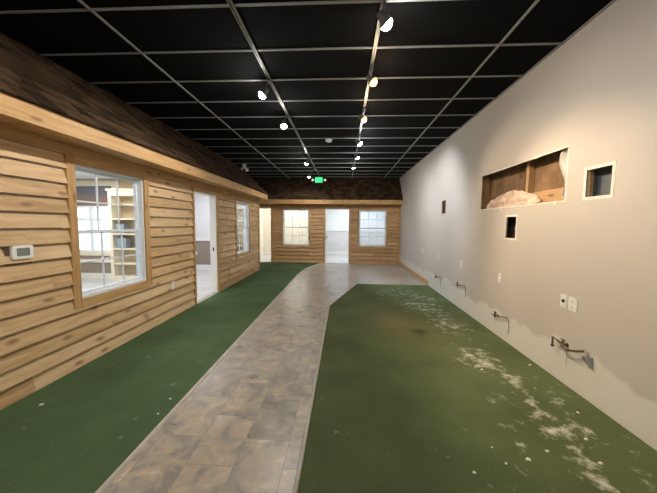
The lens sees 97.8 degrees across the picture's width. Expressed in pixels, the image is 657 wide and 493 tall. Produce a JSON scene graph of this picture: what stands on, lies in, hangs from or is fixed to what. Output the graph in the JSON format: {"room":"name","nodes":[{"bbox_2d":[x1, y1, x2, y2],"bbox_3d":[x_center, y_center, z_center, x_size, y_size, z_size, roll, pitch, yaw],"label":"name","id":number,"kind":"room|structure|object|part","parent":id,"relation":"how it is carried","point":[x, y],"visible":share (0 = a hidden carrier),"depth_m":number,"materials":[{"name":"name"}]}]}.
{"room":"empty retail store","nodes":[
{"label":"empty retail store","id":0,"kind":"room"},
{"bbox_2d":[75,171,111,178],"bbox_3d":[-2.517,-1.792,7.730,10.313,0.080,13.600,1,4,3],"label":"ceiling","id":1,"kind":"structure","parent":0,"point":[78,175],"depth_m":7.12,"materials":[{"name":"white paint"}]},
{"bbox_2d":[76,179,132,272],"bbox_3d":[-6.125,-0.508,7.664,3.150,2.700,0.115,1,4,3],"label":"wall","id":2,"kind":"structure","parent":0,"point":[89,267],"depth_m":7.68,"materials":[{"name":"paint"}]},
{"bbox_2d":[76,180,115,255],"bbox_3d":[-6.314,-0.748,7.633,1.550,1.980,0.100,1,4,3],"label":"window","id":3,"kind":"structure","parent":2,"relation":"in","point":[112,183],"depth_m":7.63,"materials":[{"name":"beige paint"}]},
{"bbox_2d":[76,186,110,207],"bbox_3d":[-6.310,-1.299,7.565,1.250,0.570,0.030,1,4,3],"label":"window shade","id":4,"kind":"object","parent":3,"relation":"attached to","point":[84,193],"visible":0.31,"depth_m":7.55,"materials":[{"name":"grey fabric"}]},
{"bbox_3d":[-6.313,-0.730,7.659,1.270,1.740,0.050,1,4,3],"label":"frame","id":5,"kind":"part","parent":3,"relation":"part of","materials":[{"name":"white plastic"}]},
{"bbox_2d":[0,136,259,409],"bbox_3d":[-2.582,-0.153,3.567,0.156,2.700,11.250,1,4,3],"label":"wall","id":6,"kind":"structure","parent":0,"point":[44,339],"depth_m":2.73,"materials":[{"name":"brown wood"}]},
{"bbox_2d":[3,245,33,265],"bbox_3d":[-2.573,0.070,2.388,0.040,0.158,0.200,1,4,3],"label":"thermostat","id":7,"kind":"object","parent":6,"relation":"attached to","point":[19,252],"visible":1,"depth_m":2.37,"materials":[{"name":"white plastic"}]},
{"bbox_2d":[63,152,152,309],"bbox_3d":[-2.584,-0.181,3.414,0.147,1.550,1.170,1,4,3],"label":"window","id":8,"kind":"structure","parent":6,"relation":"in","point":[73,162],"depth_m":3.32,"materials":[{"name":"brown wood"}]},
{"bbox_3d":[-2.605,-0.506,3.390,0.028,0.686,0.956,1,4,3],"label":"sash","id":9,"kind":"part","parent":8,"relation":"part of","materials":[{"name":"white plastic"}]},
{"bbox_3d":[-2.593,-0.182,3.414,0.128,1.380,1.000,1,4,3],"label":"frame","id":10,"kind":"part","parent":8,"relation":"part of","materials":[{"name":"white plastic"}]},
{"bbox_3d":[-2.582,0.136,3.438,0.028,0.680,0.956,1,4,3],"label":"sash","id":11,"kind":"part","parent":8,"relation":"part of","materials":[{"name":"clear glass"}]},
{"bbox_2d":[0,91,267,202],"bbox_3d":[-2.412,-1.074,3.486,0.437,0.251,11.250,1,4,3],"label":"trim","id":12,"kind":"structure","parent":6,"relation":"attached to","point":[21,120],"depth_m":2.86,"materials":[{"name":"brown wood"}]},
{"bbox_2d":[191,187,219,304],"bbox_3d":[-2.477,-0.035,5.689,0.166,2.135,1.040,1,4,3],"label":"door","id":13,"kind":"structure","parent":6,"relation":"in","point":[213,197],"depth_m":6.10,"materials":[{"name":"white paint"}]},
{"bbox_2d":[234,199,250,256],"bbox_3d":[-2.353,-0.505,7.716,0.147,1.460,1.090,1,4,3],"label":"window","id":14,"kind":"structure","parent":6,"relation":"in","point":[246,204],"depth_m":8.09,"materials":[{"name":"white wood"}]},
{"bbox_3d":[-2.375,-0.824,7.692,0.028,0.676,0.946,1,4,3],"label":"sash","id":15,"kind":"part","parent":14,"relation":"part of","materials":[{"name":"white plastic"}]},
{"bbox_3d":[-2.351,-0.193,7.740,0.028,0.670,0.946,1,4,3],"label":"sash","id":16,"kind":"part","parent":14,"relation":"part of","materials":[{"name":"white plastic"}]},
{"bbox_2d":[257,201,259,269],"bbox_3d":[-2.232,-0.335,9.156,0.044,2.200,0.135,1,4,3],"label":"trim","id":17,"kind":"structure","parent":6,"relation":"attached to","point":[258,216],"depth_m":9.14,"materials":[{"name":"brown wood"}]},
{"bbox_2d":[0,32,268,194],"bbox_3d":[-2.631,-1.637,3.394,0.965,0.915,11.130,1,4,3],"label":"roof","id":18,"kind":"structure","parent":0,"point":[27,75],"depth_m":3.12,"materials":[{"name":"brown wood"}]},
{"bbox_2d":[240,164,248,171],"bbox_3d":[-2.523,-2.351,8.561,0.298,0.238,0.120,1,4,3],"label":"emergency light","id":19,"kind":"object","parent":18,"relation":"attached to","point":[243,165],"visible":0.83,"depth_m":8.56,"materials":[{"name":"white plastic"}]},
{"bbox_2d":[194,193,210,264],"bbox_3d":[-3.417,-0.570,9.119,2.105,2.650,0.020,1,4,3],"label":"wall","id":20,"kind":"structure","parent":0,"point":[202,219],"depth_m":9.14,"materials":[{"name":"white paint"}]},
{"bbox_2d":[80,259,210,277],"bbox_3d":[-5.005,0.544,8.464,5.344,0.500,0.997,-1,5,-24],"label":"baseboard","id":21,"kind":"structure","parent":20,"relation":"attached to","point":[201,267],"depth_m":7.70,"materials":[{"name":"white paint"}]},
{"bbox_2d":[81,254,425,492],"bbox_3d":[-2.635,1.031,6.348,10.500,0.104,16.800,1,4,3],"label":"floor","id":22,"kind":"structure","parent":0,"point":[241,430],"depth_m":2.36,"materials":[{"name":"tile"}]},
{"bbox_2d":[105,188,136,280],"bbox_3d":[-5.126,-0.291,7.388,0.880,2.330,0.370,1,4,3],"label":"bookcase","id":23,"kind":"object","parent":22,"relation":"on","point":[126,213],"visible":0.49,"depth_m":7.37,"materials":[{"name":"beige paint"}]},
{"bbox_2d":[116,224,129,232],"bbox_3d":[-5.295,-0.462,7.379,0.220,0.240,0.200,1,4,3],"label":"storage box","id":24,"kind":"object","parent":23,"relation":"on","point":[122,226],"visible":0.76,"depth_m":7.29,"materials":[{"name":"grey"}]},
{"bbox_3d":[-5.122,-0.703,7.362,0.660,0.035,0.318,1,4,3],"label":"shelf","id":25,"kind":"part","parent":23,"relation":"part of","materials":[{"name":"beige paint"}]},
{"bbox_3d":[-5.126,-0.324,7.392,0.660,0.035,0.318,1,4,3],"label":"shelf","id":26,"kind":"part","parent":23,"relation":"part of","materials":[{"name":"beige paint"}]},
{"bbox_2d":[116,238,131,247],"bbox_3d":[-5.278,-0.093,7.407,0.260,0.260,0.200,1,4,3],"label":"storage box","id":27,"kind":"object","parent":23,"relation":"on","point":[127,242],"visible":0.76,"depth_m":7.31,"materials":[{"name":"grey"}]},
{"bbox_3d":[-5.129,0.055,7.422,0.660,0.035,0.318,1,4,3],"label":"shelf","id":28,"kind":"part","parent":23,"relation":"part of","materials":[{"name":"beige paint"}]},
{"bbox_3d":[-5.133,0.434,7.451,0.660,0.035,0.318,1,4,3],"label":"shelf","id":29,"kind":"part","parent":23,"relation":"part of","materials":[{"name":"beige paint"}]},
{"bbox_3d":[-5.117,-0.280,7.565,0.660,2.040,0.020,1,4,3],"label":"panel","id":30,"kind":"part","parent":23,"relation":"part of","materials":[{"name":"beige paint"}]},
{"bbox_2d":[0,262,318,492],"bbox_3d":[-2.325,1.115,4.595,3.405,0.017,13.130,1,4,3],"label":"carpet","id":31,"kind":"object","parent":22,"relation":"on","point":[94,416],"visible":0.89,"depth_m":2.45,"materials":[{"name":"green carpet"}]},
{"bbox_2d":[95,263,320,492],"bbox_3d":[-1.072,1.134,4.525,0.438,0.012,13.116,1,4,5],"label":"strip","id":32,"kind":"object","parent":22,"relation":"on","point":[146,440],"visible":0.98,"depth_m":2.22,"materials":[{"name":"grey metal"}]},
{"bbox_2d":[237,204,244,250],"bbox_3d":[-2.760,-0.268,8.871,0.610,2.100,0.370,1,4,3],"label":"bookcase","id":33,"kind":"object","parent":22,"relation":"on","point":[240,219],"visible":0.12,"depth_m":9.00,"materials":[{"name":"beige paint"}]},
{"bbox_2d":[292,283,356,492],"bbox_3d":[-0.065,1.292,2.621,0.498,0.012,9.404,1,4,7],"label":"strip","id":34,"kind":"object","parent":22,"relation":"on","point":[303,446],"visible":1,"depth_m":2.20,"materials":[{"name":"grey metal"}]},
{"bbox_2d":[357,283,415,284],"bbox_3d":[1.589,0.951,7.205,1.755,0.012,0.030,1,4,3],"label":"strip","id":35,"kind":"object","parent":22,"relation":"on","point":[357,283],"visible":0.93,"depth_m":7.18,"materials":[{"name":"grey metal"}]},
{"bbox_2d":[298,284,656,492],"bbox_3d":[1.055,1.312,2.541,2.346,0.010,9.370,1,4,3],"label":"carpet","id":36,"kind":"object","parent":22,"relation":"on","point":[404,402],"visible":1,"depth_m":2.23,"materials":[{"name":"green carpet"}]},
{"bbox_2d":[260,208,262,252],"bbox_3d":[-3.119,-0.883,12.850,0.100,2.700,3.210,1,4,3],"label":"wall","id":37,"kind":"structure","parent":0,"point":[261,209],"depth_m":13.08,"materials":[{"name":"beige paint"}]},
{"bbox_2d":[263,209,307,251],"bbox_3d":[-1.666,-0.906,13.328,2.750,2.700,0.100,1,4,3],"label":"wall","id":38,"kind":"structure","parent":0,"point":[300,218],"depth_m":13.29,"materials":[{"name":"beige paint"}]},
{"bbox_2d":[0,0,616,178],"bbox_3d":[-0.810,-2.171,4.495,6.650,0.074,13.800,1,4,3],"label":"ceiling","id":39,"kind":"structure","parent":0,"point":[190,66],"depth_m":3.16,"materials":[{"name":"black tile"}]},
{"bbox_2d":[226,0,316,171],"bbox_3d":[-0.711,-2.061,3.720,0.040,0.024,11.850,1,4,3],"label":"track","id":40,"kind":"object","parent":39,"relation":"attached to","point":[230,3],"visible":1,"depth_m":3.03,"materials":[{"name":"silver metal"}]},
{"bbox_2d":[259,78,271,98],"bbox_3d":[-0.785,-1.938,3.538,0.160,0.212,0.120,1,4,3],"label":"track spotlight","id":41,"kind":"object","parent":40,"relation":"attached to","point":[263,93],"visible":1,"depth_m":3.52,"materials":[{"name":"grey metal"}]},
{"bbox_3d":[-0.832,-1.862,3.552,0.099,0.046,0.099,40,-2,-9],"label":"bulb","id":42,"kind":"part","parent":41,"relation":"part of","materials":[{"name":"white glass"}]},
{"bbox_2d":[281,114,288,128],"bbox_3d":[-0.712,-2.023,4.652,0.134,0.212,0.120,1,4,3],"label":"track spotlight","id":43,"kind":"object","parent":40,"relation":"attached to","point":[283,124],"visible":1,"depth_m":4.64,"materials":[{"name":"grey metal"}]},
{"bbox_2d":[312,172,325,182],"bbox_3d":[-0.325,-2.358,9.784,0.500,0.372,0.090,1,4,3],"label":"exit sign","id":44,"kind":"object","parent":39,"relation":"hanging from","point":[317,179],"visible":1,"depth_m":9.78,"materials":[{"name":"green plastic"}]},
{"bbox_2d":[353,3,380,170],"bbox_3d":[0.502,-2.038,3.582,0.040,0.024,11.700,1,4,3],"label":"track","id":45,"kind":"object","parent":39,"relation":"attached to","point":[378,23],"visible":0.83,"depth_m":3.05,"materials":[{"name":"silver metal"}]},
{"bbox_2d":[355,134,361,145],"bbox_3d":[0.594,-2.086,5.640,0.120,0.206,0.124,3,5,29],"label":"track spotlight","id":46,"kind":"object","parent":45,"relation":"attached to","point":[359,143],"visible":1,"depth_m":5.61,"materials":[{"name":"grey metal"}]},
{"bbox_2d":[358,107,366,122],"bbox_3d":[0.518,-1.986,4.349,0.128,0.207,0.121,1,4,5],"label":"track spotlight","id":47,"kind":"object","parent":45,"relation":"attached to","point":[363,119],"visible":1,"depth_m":4.33,"materials":[{"name":"grey metal"}]},
{"bbox_2d":[366,64,376,86],"bbox_3d":[0.487,-1.896,3.200,0.115,0.207,0.127,-2,5,-28],"label":"track spotlight","id":48,"kind":"object","parent":45,"relation":"attached to","point":[372,81],"visible":1,"depth_m":3.18,"materials":[{"name":"grey metal"}]},
{"bbox_3d":[0.512,-1.823,3.200,0.099,0.046,0.099,-42,-9,17],"label":"bulb","id":49,"kind":"part","parent":48,"relation":"part of","materials":[{"name":"white glass"}]},
{"bbox_2d":[376,0,392,30],"bbox_3d":[0.440,-1.825,2.264,0.132,0.207,0.115,-3,6,-38],"label":"track spotlight","id":50,"kind":"object","parent":45,"relation":"attached to","point":[385,21],"visible":1,"depth_m":2.24,"materials":[{"name":"grey metal"}]},
{"bbox_3d":[0.474,-1.754,2.281,0.046,0.099,0.099,44,-12,-20],"label":"bulb","id":51,"kind":"part","parent":50,"relation":"part of","materials":[{"name":"white glass"}]},
{"bbox_2d":[252,178,402,199],"bbox_3d":[-0.496,-2.193,10.840,6.413,0.907,0.854,1,4,3],"label":"roof","id":52,"kind":"structure","parent":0,"point":[277,188],"depth_m":10.78,"materials":[{"name":"brown wood"}]},
{"bbox_2d":[260,206,400,263],"bbox_3d":[-0.506,-0.715,11.027,6.413,2.700,0.166,1,4,3],"label":"wall","id":53,"kind":"structure","parent":0,"point":[314,253],"depth_m":10.96,"materials":[{"name":"brown wood"}]},
{"bbox_2d":[282,208,309,246],"bbox_3d":[-1.247,-0.741,11.065,1.110,1.490,0.147,1,4,3],"label":"window","id":54,"kind":"structure","parent":53,"relation":"in","point":[284,244],"depth_m":11.04,"materials":[{"name":"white wood"}]},
{"bbox_3d":[-1.242,-1.069,11.063,0.966,0.691,0.028,1,4,3],"label":"sash","id":55,"kind":"part","parent":54,"relation":"part of","materials":[{"name":"white plastic"}]},
{"bbox_3d":[-1.250,-0.421,11.084,0.966,0.685,0.028,1,4,3],"label":"sash","id":56,"kind":"part","parent":54,"relation":"part of","materials":[{"name":"white plastic"}]},
{"bbox_2d":[259,199,402,206],"bbox_3d":[-0.510,-1.618,10.710,6.413,0.250,0.420,1,4,3],"label":"trim","id":57,"kind":"structure","parent":53,"relation":"attached to","point":[276,202],"depth_m":10.55,"materials":[{"name":"brown wood"}]},
{"bbox_2d":[271,205,400,262],"bbox_3d":[0.237,-0.452,10.953,4.913,2.200,0.035,1,4,3],"label":"trim","id":58,"kind":"structure","parent":53,"relation":"attached to","point":[272,206],"depth_m":10.99,"materials":[{"name":"brown wood"}]},
{"bbox_2d":[323,207,350,263],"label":"door frame","id":59,"kind":"structure","parent":53,"relation":"in","point":[325,208],"depth_m":10.94,"materials":[{"name":"white paint"}]},
{"bbox_2d":[357,209,387,247],"bbox_3d":[1.669,-0.693,10.912,1.130,1.475,0.147,1,4,3],"label":"window","id":60,"kind":"structure","parent":53,"relation":"in","point":[385,228],"depth_m":10.88,"materials":[{"name":"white wood"}]},
{"bbox_3d":[1.666,-0.376,10.931,0.986,0.678,0.028,1,4,3],"label":"sash","id":61,"kind":"part","parent":60,"relation":"part of","materials":[{"name":"white plastic"}]},
{"bbox_3d":[1.673,-1.017,10.911,0.986,0.684,0.028,1,4,3],"label":"sash","id":62,"kind":"part","parent":60,"relation":"part of","materials":[{"name":"white plastic"}]},
{"bbox_2d":[326,209,384,250],"bbox_3d":[-0.235,-0.971,14.341,6.600,2.700,0.120,1,4,3],"label":"wall","id":63,"kind":"structure","parent":0,"point":[335,219],"depth_m":14.22,"materials":[{"name":"white paint"}]},
{"bbox_2d":[260,251,347,256],"bbox_3d":[-0.545,0.361,13.612,6.684,0.150,1.864,-2,5,-25],"label":"baseboard","id":64,"kind":"structure","parent":63,"relation":"attached to","point":[327,252],"depth_m":14.30,"materials":[{"name":"white paint"}]},
{"bbox_2d":[326,229,383,231],"bbox_3d":[1.364,-0.789,14.204,3.013,0.090,0.050,1,4,3],"label":"trim","id":65,"kind":"structure","parent":63,"relation":"attached to","point":[326,229],"depth_m":14.17,"materials":[{"name":"white paint"}]},
{"bbox_2d":[399,0,656,450],"bbox_3d":[2.457,-0.470,4.503,0.204,3.284,13.700,1,4,3],"label":"wall","id":66,"kind":"structure","parent":0,"point":[594,97],"depth_m":2.69,"materials":[{"name":"beige paint"}]},
{"bbox_2d":[399,262,428,285],"bbox_3d":[2.569,0.768,8.987,0.016,0.120,3.810,1,4,3],"label":"baseboard","id":67,"kind":"structure","parent":66,"relation":"attached to","point":[412,272],"depth_m":8.32,"materials":[{"name":"brown wood"}]},
{"bbox_2d":[491,311,508,332],"bbox_3d":[2.273,0.992,3.819,0.058,0.212,0.369,1,4,3],"label":"pipe","id":68,"kind":"object","parent":66,"relation":"attached to","point":[494,314],"visible":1,"depth_m":3.78,"materials":[{"name":"orange metal"}]},
{"bbox_2d":[498,273,501,282],"bbox_3d":[2.308,0.423,3.867,0.010,0.122,0.078,1,4,3],"label":"wall outlet","id":69,"kind":"object","parent":66,"relation":"attached to","point":[499,274],"visible":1,"depth_m":3.86,"materials":[{"name":"white plastic"}]},
{"bbox_2d":[486,190,541,208],"bbox_3d":[2.415,-0.560,3.825,0.139,0.364,1.240,1,4,3],"label":"insulation batt","id":70,"kind":"object","parent":66,"relation":"in","point":[514,197],"visible":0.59,"depth_m":3.66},
{"bbox_2d":[559,148,567,199],"bbox_3d":[2.325,-0.698,2.814,0.043,0.522,0.192,1,4,3],"label":"plastic sheet","id":71,"kind":"object","parent":66,"relation":"hanging from","point":[564,154],"visible":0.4,"depth_m":2.82,"materials":[{"name":"grey plastic"}]},
{"bbox_2d":[560,294,566,307],"bbox_3d":[2.247,0.520,2.742,0.012,0.122,0.078,1,4,3],"label":"jack plate","id":72,"kind":"object","parent":66,"relation":"attached to","point":[563,300],"visible":1,"depth_m":2.74,"materials":[{"name":"white plastic"}]},
{"bbox_2d":[550,336,593,369],"bbox_3d":[2.204,0.997,2.621,0.071,0.248,0.430,1,4,3],"label":"pipe","id":73,"kind":"object","parent":66,"relation":"attached to","point":[589,361],"visible":1,"depth_m":2.53,"materials":[{"name":"orange metal"}]},
{"bbox_2d":[568,297,577,312],"bbox_3d":[2.242,0.534,2.633,0.010,0.125,0.100,1,4,3],"label":"wall outlet","id":74,"kind":"object","parent":66,"relation":"attached to","point":[572,302],"visible":1,"depth_m":2.63,"materials":[{"name":"white plastic"}]}
]}

